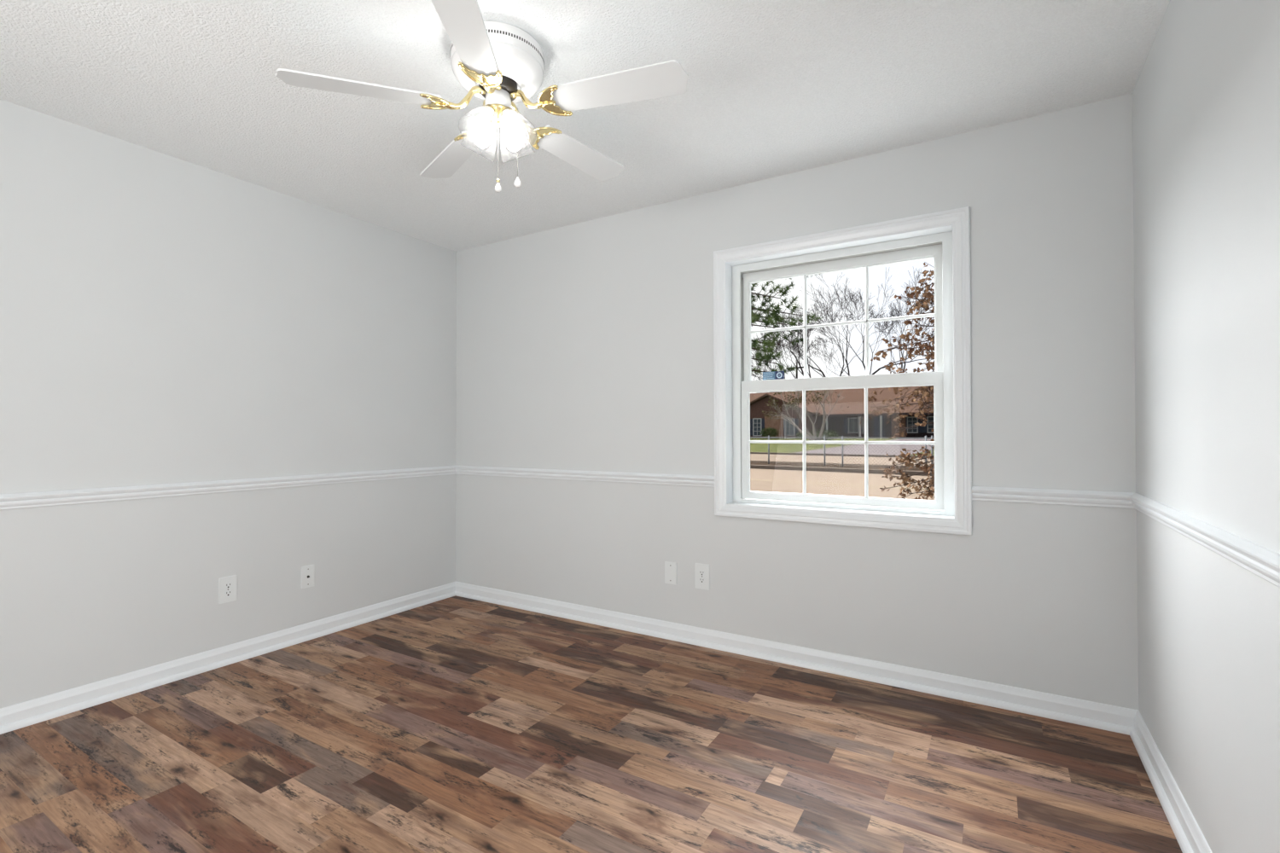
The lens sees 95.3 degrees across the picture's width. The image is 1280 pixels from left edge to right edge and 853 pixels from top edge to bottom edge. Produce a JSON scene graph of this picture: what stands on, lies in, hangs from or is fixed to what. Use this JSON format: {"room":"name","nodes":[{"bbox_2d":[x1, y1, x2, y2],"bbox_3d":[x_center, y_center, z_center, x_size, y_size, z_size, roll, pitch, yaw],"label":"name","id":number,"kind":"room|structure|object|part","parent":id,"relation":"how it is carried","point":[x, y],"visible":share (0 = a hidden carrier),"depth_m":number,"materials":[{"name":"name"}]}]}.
{"room":"empty bedroom","nodes":[
{"label":"empty bedroom","id":0,"kind":"room"},
{"bbox_2d":[0,98,456,709],"bbox_3d":[-2.310,-0.043,2.673,0.170,2.440,3.578,0,-1,31],"label":"wall","id":1,"kind":"structure","parent":0,"point":[165,318],"depth_m":2.79,"materials":[{"name":"paint"}]},
{"bbox_2d":[0,581,455,734],"bbox_3d":[-2.221,1.133,2.609,0.031,0.088,3.578,0,-1,31],"label":"baseboard","id":2,"kind":"structure","parent":1,"relation":"attached to","point":[36,711],"depth_m":2.77,"materials":[{"name":"paint"}]},
{"bbox_2d":[0,465,455,510],"bbox_3d":[-2.227,0.295,2.620,0.021,0.060,3.578,0,-1,31],"label":"chair rail","id":3,"kind":"object","parent":1,"relation":"attached to","point":[15,501],"visible":1,"depth_m":2.78,"materials":[{"name":"paint"}]},
{"bbox_2d":[218,575,237,604],"bbox_3d":[-2.054,0.812,2.911,0.008,0.128,0.080,0,-1,31],"label":"power outlet","id":4,"kind":"object","parent":1,"relation":"attached to","point":[227,585],"visible":1,"depth_m":2.91,"materials":[{"name":"plastic"}]},
{"bbox_2d":[224,590,232,596],"bbox_3d":[-2.052,0.832,2.909,0.002,0.029,0.034,0,-1,31],"label":"socket","id":5,"kind":"object","parent":4,"relation":"attached to","point":[227,593],"depth_m":2.91,"materials":[{"name":"white plastic"}]},
{"bbox_2d":[224,582,232,588],"bbox_3d":[-2.052,0.793,2.910,0.002,0.029,0.034,0,-1,31],"label":"socket","id":6,"kind":"object","parent":4,"relation":"attached to","point":[227,585],"depth_m":2.91,"materials":[{"name":"white plastic"}]},
{"bbox_2d":[301,564,314,588],"bbox_3d":[-1.846,0.836,3.249,0.014,0.122,0.074,0,-1,31],"label":"outlet","id":7,"kind":"object","parent":1,"relation":"attached to","point":[307,572],"visible":1,"depth_m":3.25,"materials":[{"name":"plastic"}]},
{"bbox_2d":[0,0,1169,251],"bbox_3d":[-0.629,-1.336,1.695,4.077,0.120,3.868,0,-1,31],"label":"ceiling","id":8,"kind":"structure","parent":0,"point":[776,88],"depth_m":2.16,"materials":[{"name":"white paint"}]},
{"bbox_2d":[274,0,688,192],"bbox_3d":[-0.449,-1.032,2.010,1.252,0.481,1.223,0,-1,31],"label":"ceiling fan","id":9,"kind":"object","parent":8,"relation":"hanging from","point":[499,64],"visible":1,"depth_m":1.88,"materials":[{"name":"metal"}]},
{"bbox_3d":[-0.877,-1.063,1.838,0.472,0.006,0.133,-1,12,-19],"label":"fan blade","id":10,"kind":"part","parent":9,"relation":"part of","materials":[{"name":"white wood"}]},
{"bbox_3d":[-0.739,-1.066,2.310,0.133,0.006,0.472,-15,8,-37],"label":"fan blade","id":11,"kind":"part","parent":9,"relation":"part of","materials":[{"name":"white wood"}]},
{"bbox_3d":[-0.471,-1.076,1.557,0.133,0.007,0.472,12,-1,-1],"label":"fan blade","id":12,"kind":"part","parent":9,"relation":"part of","materials":[{"name":"white wood"}]},
{"bbox_3d":[-0.518,-0.994,1.915,0.052,0.056,0.052,0,-33,31],"label":"light bulb","id":13,"kind":"part","parent":9,"relation":"part of","materials":[{"name":"white glass"}]},
{"bbox_3d":[-0.542,-0.993,2.015,0.052,0.056,0.052,36,17,26],"label":"light bulb","id":14,"kind":"part","parent":9,"relation":"part of","materials":[{"name":"white glass"}]},
{"bbox_2d":[482,109,492,120],"bbox_3d":[-0.506,-1.031,1.935,0.026,0.032,0.026,0,-33,31],"label":"bulb","id":15,"kind":"object","parent":9,"relation":"attached to","point":[487,113],"depth_m":1.93,"materials":[{"name":"white glass"}]},
{"bbox_2d":[487,122,492,133],"bbox_3d":[-0.523,-1.030,2.003,0.026,0.032,0.026,36,17,26],"label":"bulb","id":16,"kind":"object","parent":9,"relation":"attached to","point":[491,123],"depth_m":2.00,"materials":[{"name":"white glass"}]},
{"bbox_3d":[-0.479,-0.930,1.972,0.003,0.191,0.003,0,-1,31],"label":"pull chain","id":17,"kind":"part","parent":9,"relation":"part of","materials":[{"name":"metal"}]},
{"bbox_3d":[-0.479,-0.809,1.970,0.023,0.035,0.023,0,-1,31],"label":"pull knob","id":18,"kind":"part","parent":9,"relation":"part of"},
{"bbox_2d":[503,123,508,134],"bbox_3d":[-0.454,-1.030,2.020,0.026,0.032,0.026,0,31,31],"label":"bulb","id":19,"kind":"object","parent":9,"relation":"attached to","point":[505,125],"depth_m":2.01,"materials":[{"name":"white glass"}]},
{"bbox_2d":[504,111,513,122],"bbox_3d":[-0.438,-1.031,1.952,0.026,0.032,0.026,-37,-18,26],"label":"bulb","id":20,"kind":"object","parent":9,"relation":"attached to","point":[508,115],"depth_m":1.94,"materials":[{"name":"white glass"}]},
{"bbox_3d":[-0.442,-0.993,2.040,0.052,0.056,0.052,0,31,31],"label":"light bulb","id":21,"kind":"part","parent":9,"relation":"part of","materials":[{"name":"white glass"}]},
{"bbox_3d":[-0.417,-0.994,1.939,0.052,0.056,0.052,-37,-18,26],"label":"light bulb","id":22,"kind":"part","parent":9,"relation":"part of","materials":[{"name":"white glass"}]},
{"bbox_3d":[-0.415,-0.962,1.980,0.003,0.238,0.003,0,-1,31],"label":"pull chain","id":23,"kind":"part","parent":9,"relation":"part of","materials":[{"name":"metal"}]},
{"bbox_3d":[-0.415,-0.828,1.978,0.023,0.035,0.023,0,-1,31],"label":"pull knob","id":24,"kind":"part","parent":9,"relation":"part of","materials":[{"name":"white plastic"}]},
{"bbox_3d":[-0.239,-1.077,2.323,0.133,0.006,0.472,-15,-8,34],"label":"fan blade","id":25,"kind":"part","parent":9,"relation":"part of","materials":[{"name":"white wood"}]},
{"bbox_3d":[-0.077,-1.073,1.856,0.472,0.006,0.133,0,-13,17],"label":"fan blade","id":26,"kind":"part","parent":9,"relation":"part of","materials":[{"name":"white wood"}]},
{"bbox_2d":[0,595,1182,852],"bbox_3d":[-1.146,1.219,1.063,4.344,0.120,5.448,0,-1,31],"label":"floor","id":27,"kind":"structure","parent":0,"point":[454,724],"depth_m":2.05,"materials":[{"name":"brown wood"}]},
{"bbox_2d":[455,93,1138,709],"bbox_3d":[0.332,-0.042,3.264,4.077,2.440,0.170,0,-1,31],"label":"wall","id":28,"kind":"structure","parent":0,"point":[587,346],"depth_m":2.78,"materials":[{"name":"paint"}]},
{"bbox_2d":[664,561,677,585],"bbox_3d":[0.172,0.816,3.250,0.076,0.122,0.007,0,-1,31],"label":"blank plate","id":29,"kind":"object","parent":28,"relation":"attached to","point":[671,568],"visible":1,"depth_m":3.25,"materials":[{"name":"plastic"}]},
{"bbox_2d":[694,563,709,590],"bbox_3d":[0.335,0.810,3.150,0.086,0.136,0.008,0,-1,31],"label":"power outlet","id":30,"kind":"object","parent":28,"relation":"attached to","point":[701,572],"visible":1,"depth_m":3.15,"materials":[{"name":"plastic"}]},
{"bbox_2d":[698,577,704,583],"bbox_3d":[0.334,0.830,3.148,0.034,0.029,0.002,0,-1,31],"label":"socket","id":31,"kind":"object","parent":30,"relation":"attached to","point":[701,580],"depth_m":3.15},
{"bbox_2d":[698,570,704,575],"bbox_3d":[0.334,0.790,3.148,0.034,0.029,0.002,0,-1,31],"label":"socket","id":32,"kind":"object","parent":30,"relation":"attached to","point":[701,573],"depth_m":3.15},
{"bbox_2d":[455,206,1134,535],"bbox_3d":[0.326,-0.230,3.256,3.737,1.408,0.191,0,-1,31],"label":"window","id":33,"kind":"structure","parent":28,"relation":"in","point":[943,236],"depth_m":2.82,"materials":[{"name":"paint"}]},
{"bbox_2d":[762,371,784,380],"bbox_3d":[0.709,-0.271,3.104,0.115,0.044,0.002,0,-1,31],"label":"window sticker","id":34,"kind":"object","parent":33,"relation":"attached to","point":[775,375],"visible":0.98,"depth_m":3.10,"materials":[{"name":"blue paper"}]},
{"bbox_3d":[0.738,-0.271,3.087,0.046,0.043,0.001,0,-1,31],"label":"emblem panel","id":35,"kind":"part","parent":34,"relation":"part of","materials":[{"name":"blue paper"}]},
{"bbox_3d":[0.967,0.068,2.904,0.967,0.630,0.030,0,-1,31],"label":"sash","id":36,"kind":"part","parent":33,"relation":"part of","materials":[{"name":"plastic"}]},
{"bbox_3d":[0.983,-0.508,2.937,0.965,0.631,0.030,0,-1,31],"label":"sash","id":37,"kind":"part","parent":33,"relation":"part of","materials":[{"name":"plastic"}]},
{"bbox_2d":[455,581,1138,735],"bbox_3d":[0.283,1.133,3.166,3.737,0.088,0.031,0,-1,31],"label":"baseboard","id":38,"kind":"structure","parent":28,"relation":"attached to","point":[1104,717],"depth_m":2.75,"materials":[{"name":"paint"}]},
{"bbox_2d":[1132,0,1279,852],"bbox_3d":[1.032,-0.070,0.649,0.170,2.440,3.578,0,-1,31],"label":"wall","id":39,"kind":"structure","parent":0,"point":[1206,93],"depth_m":1.45,"materials":[{"name":"paint"}]},
{"bbox_2d":[1129,710,1212,852],"bbox_3d":[1.350,1.112,1.352,0.031,0.088,2.028,0,-1,31],"label":"baseboard","id":40,"kind":"structure","parent":39,"relation":"attached to","point":[1186,830],"depth_m":1.77,"materials":[{"name":"paint"}]},
{"bbox_3d":[1.340,1.144,1.349,0.016,0.025,2.014,0,-1,31],"label":"shoe moulding","id":41,"kind":"part","parent":40,"relation":"part of","materials":[{"name":"paint"}]},
{"bbox_2d":[1130,493,1279,587],"bbox_3d":[1.353,0.275,1.358,0.021,0.060,2.028,0,-1,31],"label":"chair rail","id":42,"kind":"object","parent":39,"relation":"attached to","point":[1263,562],"visible":1,"depth_m":1.37,"materials":[{"name":"paint"}]},
{"bbox_3d":[0.944,1.625,10.177,71.045,0.400,11.810,0,-1,31],"label":"yard","id":43,"kind":"structure","parent":0,"visible":0},
{"bbox_2d":[750,273,823,376],"bbox_3d":[0.688,-3.017,10.873,4.735,9.104,3.900,0,-1,3],"label":"pine tree","id":44,"kind":"object","parent":43,"relation":"on","point":[768,321],"visible":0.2,"depth_m":9.56,"materials":[{"name":"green plant"}]},
{"bbox_2d":[859,262,934,500],"bbox_3d":[3.925,-0.862,6.978,2.512,4.703,2.363,0,-1,30],"label":"oak tree","id":45,"kind":"object","parent":43,"relation":"on","point":[923,390],"visible":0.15,"depth_m":7.41,"materials":[{"name":"brown plant"}]},
{"label":"outside","id":46,"kind":"structure","parent":0,"visible":0},
{"bbox_2d":[750,460,930,471],"bbox_3d":[-23.590,2.111,49.832,158.930,0.480,28.248,0,-1,31],"label":"verge","id":47,"kind":"structure","parent":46,"point":[752,462],"depth_m":23.64,"materials":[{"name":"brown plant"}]},
{"bbox_2d":[750,435,934,469],"bbox_3d":[5.899,1.024,24.341,39.084,1.320,0.073,-1,-1,40],"label":"fence","id":48,"kind":"object","parent":47,"relation":"on","point":[768,437],"visible":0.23,"depth_m":22.70,"materials":[{"name":"metal"}]},
{"bbox_3d":[5.453,1.029,24.711,0.072,1.320,0.068,-1,-1,40],"label":"fence post","id":49,"kind":"part","parent":48,"relation":"part of","materials":[{"name":"metal"}]},
{"bbox_3d":[7.323,1.009,23.159,0.072,1.320,0.068,-1,-1,40],"label":"fence post","id":50,"kind":"part","parent":48,"relation":"part of","materials":[{"name":"metal"}]},
{"bbox_3d":[5.914,0.464,24.334,38.000,0.035,0.040,-1,-1,40],"label":"rail","id":51,"kind":"part","parent":48,"relation":"part of","materials":[{"name":"metal"}]},
{"bbox_3d":[7.877,1.004,22.699,0.072,1.320,0.068,-1,-1,40],"label":"fence post","id":52,"kind":"part","parent":48,"relation":"part of","materials":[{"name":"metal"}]},
{"bbox_3d":[10.184,0.980,20.782,0.072,1.320,0.068,-1,-1,40],"label":"fence post","id":53,"kind":"part","parent":48,"relation":"part of","materials":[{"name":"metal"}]},
{"bbox_3d":[10.338,0.978,20.654,0.072,1.320,0.068,-1,-1,40],"label":"fence post","id":54,"kind":"part","parent":48,"relation":"part of","materials":[{"name":"metal"}]},
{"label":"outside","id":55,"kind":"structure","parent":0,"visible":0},
{"bbox_3d":[32.430,2.081,132.942,257.170,1.180,168.002,0,-1,31],"label":"ground","id":56,"kind":"structure","parent":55,"visible":0},
{"bbox_2d":[790,361,803,378],"bbox_3d":[21.445,-3.712,79.715,2.200,10.200,0.320,-1,-1,40],"label":"utility pole","id":57,"kind":"object","parent":56,"relation":"on","point":[796,367],"visible":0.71,"depth_m":79.65,"materials":[{"name":"wood"}]},
{"bbox_2d":[750,385,934,437],"bbox_3d":[23.134,-1.861,59.968,31.400,6.100,11.000,-1,-1,40],"label":"brick house","id":58,"kind":"structure","parent":56,"relation":"on","point":[846,422],"depth_m":59.47,"materials":[{"name":"brown brick"}]},
{"bbox_2d":[750,418,752,436],"bbox_3d":[11.966,0.082,62.822,0.400,1.820,0.055,-1,-1,40],"label":"shutter","id":59,"kind":"object","parent":58,"relation":"hanging from","point":[751,420],"depth_m":62.79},
{"bbox_3d":[12.530,0.076,62.374,0.820,1.720,0.015,-1,-1,40],"label":"pane","id":60,"kind":"part","parent":58,"relation":"part of","materials":[{"name":"clear glass"}]},
{"bbox_2d":[761,418,764,436],"bbox_3d":[13.074,0.070,61.903,0.400,1.820,0.055,-1,-1,40],"label":"shutter","id":61,"kind":"object","parent":58,"relation":"hanging from","point":[762,420],"depth_m":61.94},
{"bbox_3d":[14.023,0.070,61.104,2.100,2.300,0.070,-1,-1,40],"label":"tan brick panel","id":62,"kind":"part","parent":58,"relation":"part of","materials":[{"name":"brown brick"}]},
{"bbox_3d":[15.383,0.056,60.004,0.900,1.600,0.015,-1,-1,40],"label":"pane","id":63,"kind":"part","parent":58,"relation":"part of","materials":[{"name":"clear glass"}]},
{"bbox_2d":[794,418,798,435],"bbox_3d":[15.959,0.050,59.507,0.400,1.700,0.055,-1,-1,40],"label":"shutter","id":64,"kind":"object","parent":58,"relation":"hanging from","point":[796,421],"depth_m":59.50,"materials":[{"name":"grey"}]},
{"bbox_3d":[18.933,-0.010,59.113,0.140,2.400,0.140,-1,-1,40],"label":"porch post","id":65,"kind":"part","parent":58,"relation":"part of","materials":[{"name":"white wood"}]},
{"bbox_2d":[843,418,848,432],"bbox_3d":[21.242,-0.105,60.189,0.400,1.500,0.055,-1,-1,40],"label":"shutter","id":66,"kind":"object","parent":58,"relation":"hanging from","point":[846,420],"depth_m":60.17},
{"bbox_3d":[22.029,-0.113,59.556,1.400,1.400,0.015,-1,-1,40],"label":"pane","id":67,"kind":"part","parent":58,"relation":"part of","materials":[{"name":"clear glass"}]},
{"bbox_3d":[21.472,-0.037,57.005,0.140,2.400,0.140,-1,-1,40],"label":"porch post","id":68,"kind":"part","parent":58,"relation":"part of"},
{"bbox_3d":[23.788,0.069,58.071,1.000,2.100,0.060,-1,-1,40],"label":"door","id":69,"kind":"part","parent":58,"relation":"part of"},
{"bbox_3d":[23.010,-0.053,55.727,0.140,2.400,0.140,-1,-1,40],"label":"porch post","id":70,"kind":"part","parent":58,"relation":"part of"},
{"bbox_3d":[25.207,-0.071,56.886,1.300,2.450,0.070,-1,-1,40],"label":"tan brick panel","id":71,"kind":"part","parent":58,"relation":"part of","materials":[{"name":"brown brick"}]},
{"bbox_2d":[905,417,907,432],"bbox_3d":[25.627,-0.150,56.548,0.400,1.500,0.055,-1,-1,40],"label":"shutter","id":72,"kind":"object","parent":58,"relation":"hanging from","point":[905,417],"depth_m":56.45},
{"bbox_3d":[26.183,-0.156,56.106,0.800,1.400,0.015,-1,-1,40],"label":"pane","id":73,"kind":"part","parent":58,"relation":"part of","materials":[{"name":"clear glass"}]},
{"bbox_2d":[918,418,922,432],"bbox_3d":[26.720,-0.162,55.641,0.400,1.500,0.055,-1,-1,40],"label":"shutter","id":74,"kind":"object","parent":58,"relation":"hanging from","point":[920,428],"depth_m":55.63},
{"bbox_2d":[922,417,926,432],"bbox_3d":[27.012,-0.165,55.398,0.400,1.500,0.055,-1,-1,40],"label":"shutter","id":75,"kind":"object","parent":58,"relation":"hanging from","point":[924,428],"depth_m":55.38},
{"bbox_3d":[27.645,-0.171,54.892,1.000,1.400,0.015,-1,-1,40],"label":"pane","id":76,"kind":"part","parent":58,"relation":"part of","materials":[{"name":"clear glass"}]},
{"bbox_2d":[751,273,934,392],"bbox_3d":[27.191,-10.080,81.494,30.832,23.209,21.891,-1,-1,40],"label":"bare tree","id":77,"kind":"object","parent":56,"relation":"on","point":[797,346],"visible":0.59,"depth_m":81.16,"materials":[{"name":"grey plant"}]},
{"bbox_2d":[808,267,934,376],"bbox_3d":[45.718,-13.854,112.389,34.330,31.184,25.339,-1,-1,40],"label":"bare tree","id":78,"kind":"object","parent":56,"relation":"on","point":[892,312],"visible":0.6,"depth_m":108.79,"materials":[{"name":"grey plant"}]},
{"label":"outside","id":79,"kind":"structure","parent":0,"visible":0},
{"bbox_2d":[791,438,934,455],"bbox_3d":[18.919,1.395,42.643,7.000,0.790,21.400,-1,-1,40],"label":"driveway","id":80,"kind":"structure","parent":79,"point":[886,449],"depth_m":38.34,"materials":[{"name":"concrete"}]},
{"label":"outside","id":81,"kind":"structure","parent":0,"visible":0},
{"bbox_2d":[750,437,934,456],"bbox_3d":[-9.615,2.057,66.661,161.450,1.500,45.111,0,-1,31],"label":"lawn","id":82,"kind":"structure","parent":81,"point":[788,448],"depth_m":45.14,"materials":[{"name":"green plant"}]},
{"bbox_2d":[759,426,779,438],"bbox_3d":[13.181,0.614,59.749,2.014,1.282,1.657,-1,-1,40],"label":"shrub","id":83,"kind":"object","parent":82,"relation":"on","point":[767,431],"visible":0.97,"depth_m":59.48,"materials":[{"name":"green plant"}]},
{"bbox_2d":[796,431,813,437],"bbox_3d":[16.258,0.844,57.443,1.879,0.845,1.488,-1,-1,40],"label":"shrub","id":84,"kind":"object","parent":82,"relation":"on","point":[800,435],"visible":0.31,"depth_m":57.34,"materials":[{"name":"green plant"}]},
{"bbox_2d":[762,389,848,441],"bbox_3d":[13.528,-1.227,49.442,7.281,5.473,4.400,-1,-1,40],"label":"tree","id":85,"kind":"object","parent":82,"relation":"on","point":[795,400],"visible":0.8,"depth_m":48.46,"materials":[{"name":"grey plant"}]},
{"bbox_2d":[812,429,839,441],"bbox_3d":[16.324,0.784,51.418,2.472,1.086,1.986,-1,-1,40],"label":"shrub","id":86,"kind":"object","parent":82,"relation":"on","point":[829,434],"visible":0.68,"depth_m":51.22,"materials":[{"name":"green plant"}]},
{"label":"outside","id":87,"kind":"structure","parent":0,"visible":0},
{"bbox_2d":[750,468,934,500],"bbox_3d":[-28.813,2.138,43.542,159.898,0.404,34.726,0,-1,31],"label":"ground","id":88,"kind":"structure","parent":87,"point":[770,480],"depth_m":16.20,"materials":[{"name":"sand"}]},
{"bbox_2d":[750,465,933,476],"bbox_3d":[-25.156,2.045,47.948,158.279,0.400,23.897,0,-1,31],"label":"kerb","id":89,"kind":"object","parent":88,"relation":"on","point":[760,467],"depth_m":21.09,"materials":[{"name":"concrete"}]},
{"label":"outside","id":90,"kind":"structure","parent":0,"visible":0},
{"bbox_2d":[750,453,934,466],"bbox_3d":[-19.421,2.211,54.851,159.484,0.400,31.957,0,-1,31],"label":"road","id":91,"kind":"structure","parent":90,"point":[879,461],"depth_m":30.28,"materials":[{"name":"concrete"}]},
{"bbox_2d":[750,452,925,458],"bbox_3d":[-16.642,2.128,58.198,158.287,0.400,23.946,0,-1,31],"label":"fence","id":92,"kind":"object","parent":91,"relation":"on","point":[770,453],"depth_m":34.57,"materials":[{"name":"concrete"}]}
]}

